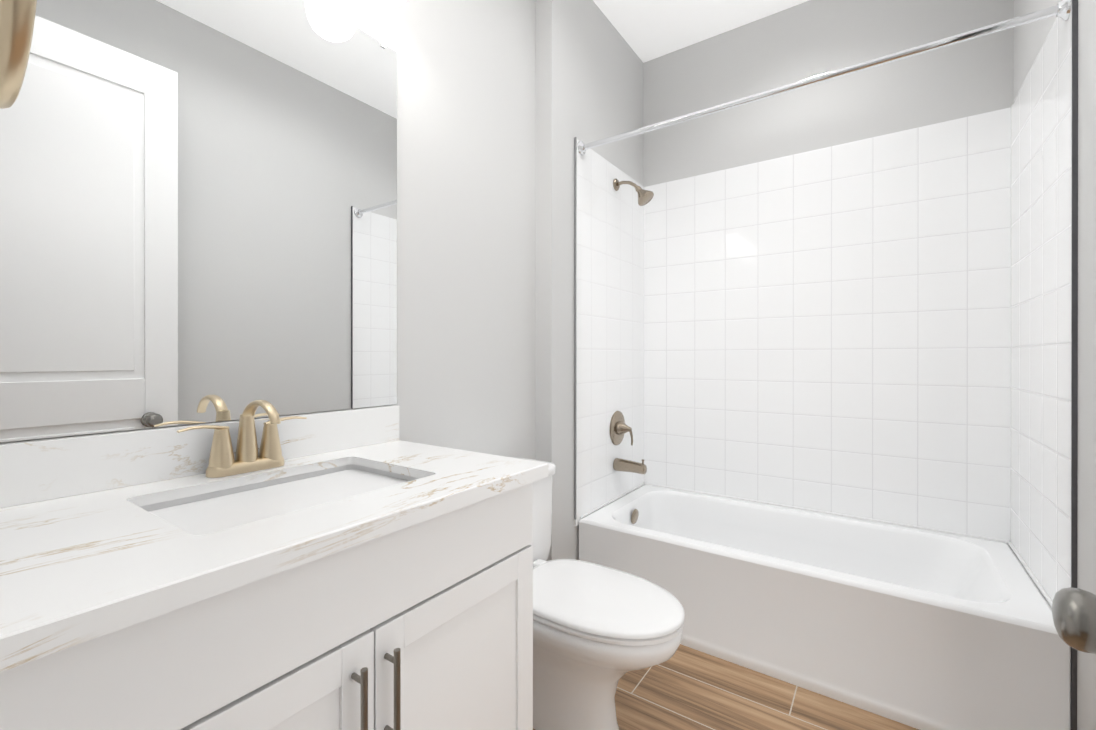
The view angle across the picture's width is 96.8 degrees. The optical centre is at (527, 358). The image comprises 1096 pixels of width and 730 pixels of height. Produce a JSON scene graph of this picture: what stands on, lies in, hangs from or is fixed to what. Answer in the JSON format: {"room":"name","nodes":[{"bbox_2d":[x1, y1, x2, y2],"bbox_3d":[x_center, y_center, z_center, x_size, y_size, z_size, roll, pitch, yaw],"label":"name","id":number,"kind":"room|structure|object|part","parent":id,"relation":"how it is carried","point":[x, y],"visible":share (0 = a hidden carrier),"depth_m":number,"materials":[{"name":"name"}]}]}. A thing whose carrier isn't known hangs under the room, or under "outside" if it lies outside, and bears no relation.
{"room":"bathroom","nodes":[
{"label":"bathroom","id":0,"kind":"room"},
{"bbox_2d":[0,0,535,459],"bbox_3d":[-0.944,-0.293,0.879,0.150,2.840,3.110,0,0,36],"label":"wall","id":1,"kind":"structure","parent":0,"point":[466,225],"depth_m":1.74,"materials":[{"name":"white paint"}]},
{"bbox_2d":[0,0,396,441],"bbox_3d":[-0.677,-0.400,1.107,0.009,1.084,0.940,0,0,36],"label":"mirror","id":2,"kind":"object","parent":1,"relation":"attached to","point":[198,211],"visible":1,"depth_m":1.05,"materials":[{"name":"clear glass"}]},
{"bbox_2d":[536,0,642,560],"bbox_3d":[0.333,-0.296,2.560,0.233,2.840,1.111,0,0,36],"label":"wall","id":3,"kind":"structure","parent":0,"point":[589,75],"depth_m":2.13,"materials":[{"name":"white paint"}]},
{"bbox_2d":[574,137,576,519],"bbox_3d":[0.213,-0.133,2.190,0.011,1.720,0.005,0,0,36],"label":"trim","id":4,"kind":"structure","parent":3,"relation":"attached to","point":[575,314],"depth_m":2.19,"materials":[{"name":"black metal"}]},
{"bbox_2d":[574,139,643,525],"bbox_3d":[0.442,-0.116,2.506,0.008,1.749,0.775,0,0,36],"label":"wall tile","id":5,"kind":"structure","parent":3,"relation":"attached to","point":[610,301],"depth_m":2.43,"materials":[{"name":"white tile"}]},
{"bbox_2d":[613,458,646,473],"bbox_3d":[0.522,0.544,2.459,0.182,0.076,0.068,0,0,41],"label":"tub spout","id":6,"kind":"object","parent":5,"relation":"attached to","point":[622,465],"visible":1,"depth_m":2.45,"materials":[{"name":"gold metal"}]},
{"bbox_2d":[613,179,653,205],"bbox_3d":[0.536,-0.845,2.454,0.202,0.162,0.088,0,0,36],"label":"shower head","id":7,"kind":"object","parent":5,"relation":"attached to","point":[645,197],"visible":1,"depth_m":2.43},
{"bbox_2d":[578,0,1070,155],"bbox_3d":[0.859,-0.960,1.777,1.523,0.064,0.064,0,0,36],"label":"curtain rod","id":8,"kind":"object","parent":5,"relation":"attached to","point":[1061,9],"visible":1,"depth_m":1.60,"materials":[{"name":"silver metal"}]},
{"bbox_2d":[610,411,632,444],"bbox_3d":[0.500,0.364,2.507,0.085,0.180,0.180,0,0,36],"label":"handle","id":9,"kind":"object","parent":3,"relation":"attached to","point":[619,428],"depth_m":2.49,"materials":[{"name":"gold metal"}]},
{"bbox_2d":[593,0,808,62],"bbox_3d":[0.149,-1.744,0.848,2.250,0.060,4.350,0,0,36],"label":"ceiling","id":10,"kind":"structure","parent":0,"point":[647,30],"depth_m":2.46,"materials":[{"name":"white paint"}]},
{"bbox_2d":[533,644,918,729],"bbox_3d":[0.149,1.157,0.852,2.250,0.060,4.350,0,0,36],"label":"floor","id":11,"kind":"structure","parent":0,"point":[683,687],"depth_m":1.59,"materials":[{"name":"brown wood"}]},
{"bbox_2d":[0,400,547,729],"bbox_3d":[-0.451,0.608,0.940,0.570,1.037,0.938,0,0,36],"label":"vanity cabinet","id":12,"kind":"object","parent":11,"relation":"on","point":[361,569],"visible":1,"depth_m":0.79,"materials":[{"name":"white paint"}]},
{"bbox_2d":[177,400,306,477],"bbox_3d":[-0.581,0.169,1.048,0.158,0.159,0.267,0,0,36],"label":"faucet","id":13,"kind":"object","parent":12,"relation":"on","point":[270,462],"depth_m":1.06,"materials":[{"name":"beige metal"}]},
{"bbox_2d":[140,464,419,511],"bbox_3d":[-0.455,0.339,0.957,0.374,0.138,0.520,0,0,36],"label":"sink","id":14,"kind":"object","parent":12,"relation":"in","point":[301,488],"depth_m":1.02,"materials":[{"name":"white ceramic"}]},
{"bbox_3d":[-0.259,0.555,0.748,0.034,0.160,0.011,0,0,36],"label":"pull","id":15,"kind":"part","parent":12,"relation":"part of","materials":[{"name":"silver metal"}]},
{"bbox_3d":[-0.222,0.555,0.798,0.034,0.160,0.011,0,0,36],"label":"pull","id":16,"kind":"part","parent":12,"relation":"part of","materials":[{"name":"silver metal"}]},
{"bbox_2d":[518,458,684,729],"bbox_3d":[0.107,0.758,1.527,0.758,0.736,0.479,0,0,36],"label":"toilet","id":17,"kind":"object","parent":11,"relation":"on","point":[599,631],"visible":0.56,"depth_m":1.40,"materials":[{"name":"white ceramic"}]},
{"bbox_2d":[579,483,1070,729],"bbox_3d":[1.057,0.923,2.050,1.522,0.403,0.788,0,0,36],"label":"bathtub","id":18,"kind":"object","parent":11,"relation":"on","point":[920,628],"visible":0.85,"depth_m":1.70,"materials":[{"name":"white ceramic"}]},
{"bbox_2d":[643,0,1012,186],"bbox_3d":[1.392,-0.296,2.389,1.680,2.840,0.140,0,0,36],"label":"wall","id":19,"kind":"structure","parent":0,"point":[804,40],"depth_m":2.31,"materials":[{"name":"white paint"}]},
{"bbox_2d":[644,107,1010,543],"bbox_3d":[1.292,-0.116,2.371,1.524,1.749,0.008,0,0,36],"label":"wall tile","id":20,"kind":"structure","parent":19,"relation":"attached to","point":[827,329],"depth_m":2.24,"materials":[{"name":"white tile"}]},
{"bbox_2d":[1013,0,1095,729],"bbox_3d":[0.771,-0.293,0.230,0.140,2.840,4.081,0,0,36],"label":"wall","id":21,"kind":"structure","parent":0,"point":[1029,39],"depth_m":1.24,"materials":[{"name":"white paint"}]},
{"bbox_2d":[1010,0,1071,601],"bbox_3d":[1.680,-0.115,1.603,0.008,1.749,0.775,0,0,36],"label":"wall tile","id":22,"kind":"structure","parent":21,"relation":"attached to","point":[1040,451],"depth_m":1.53,"materials":[{"name":"white tile"}]},
{"bbox_2d":[1071,0,1077,729],"bbox_3d":[1.450,0.067,1.290,0.011,2.118,0.006,0,0,36],"label":"trim","id":23,"kind":"structure","parent":21,"relation":"attached to","point":[1074,293],"depth_m":1.29,"materials":[{"name":"grey metal"}]},
{"bbox_2d":[1052,587,1095,653],"bbox_3d":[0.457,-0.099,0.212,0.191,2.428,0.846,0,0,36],"label":"door knob","id":24,"kind":"object","parent":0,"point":[1074,614],"depth_m":0.50,"materials":[{"name":"silver metal"}]},
{"bbox_3d":[-0.642,-0.293,0.418,0.880,2.840,0.120,0,0,36],"label":"wall","id":25,"kind":"structure","parent":0,"visible":0},
{"bbox_2d":[0,0,36,108],"bbox_3d":[-0.327,-0.241,0.287,0.148,0.172,0.037,0,0,36],"label":"towel ring","id":26,"kind":"object","parent":25,"relation":"attached to","point":[17,18],"visible":1,"depth_m":0.27,"materials":[{"name":"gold metal"}]}
]}

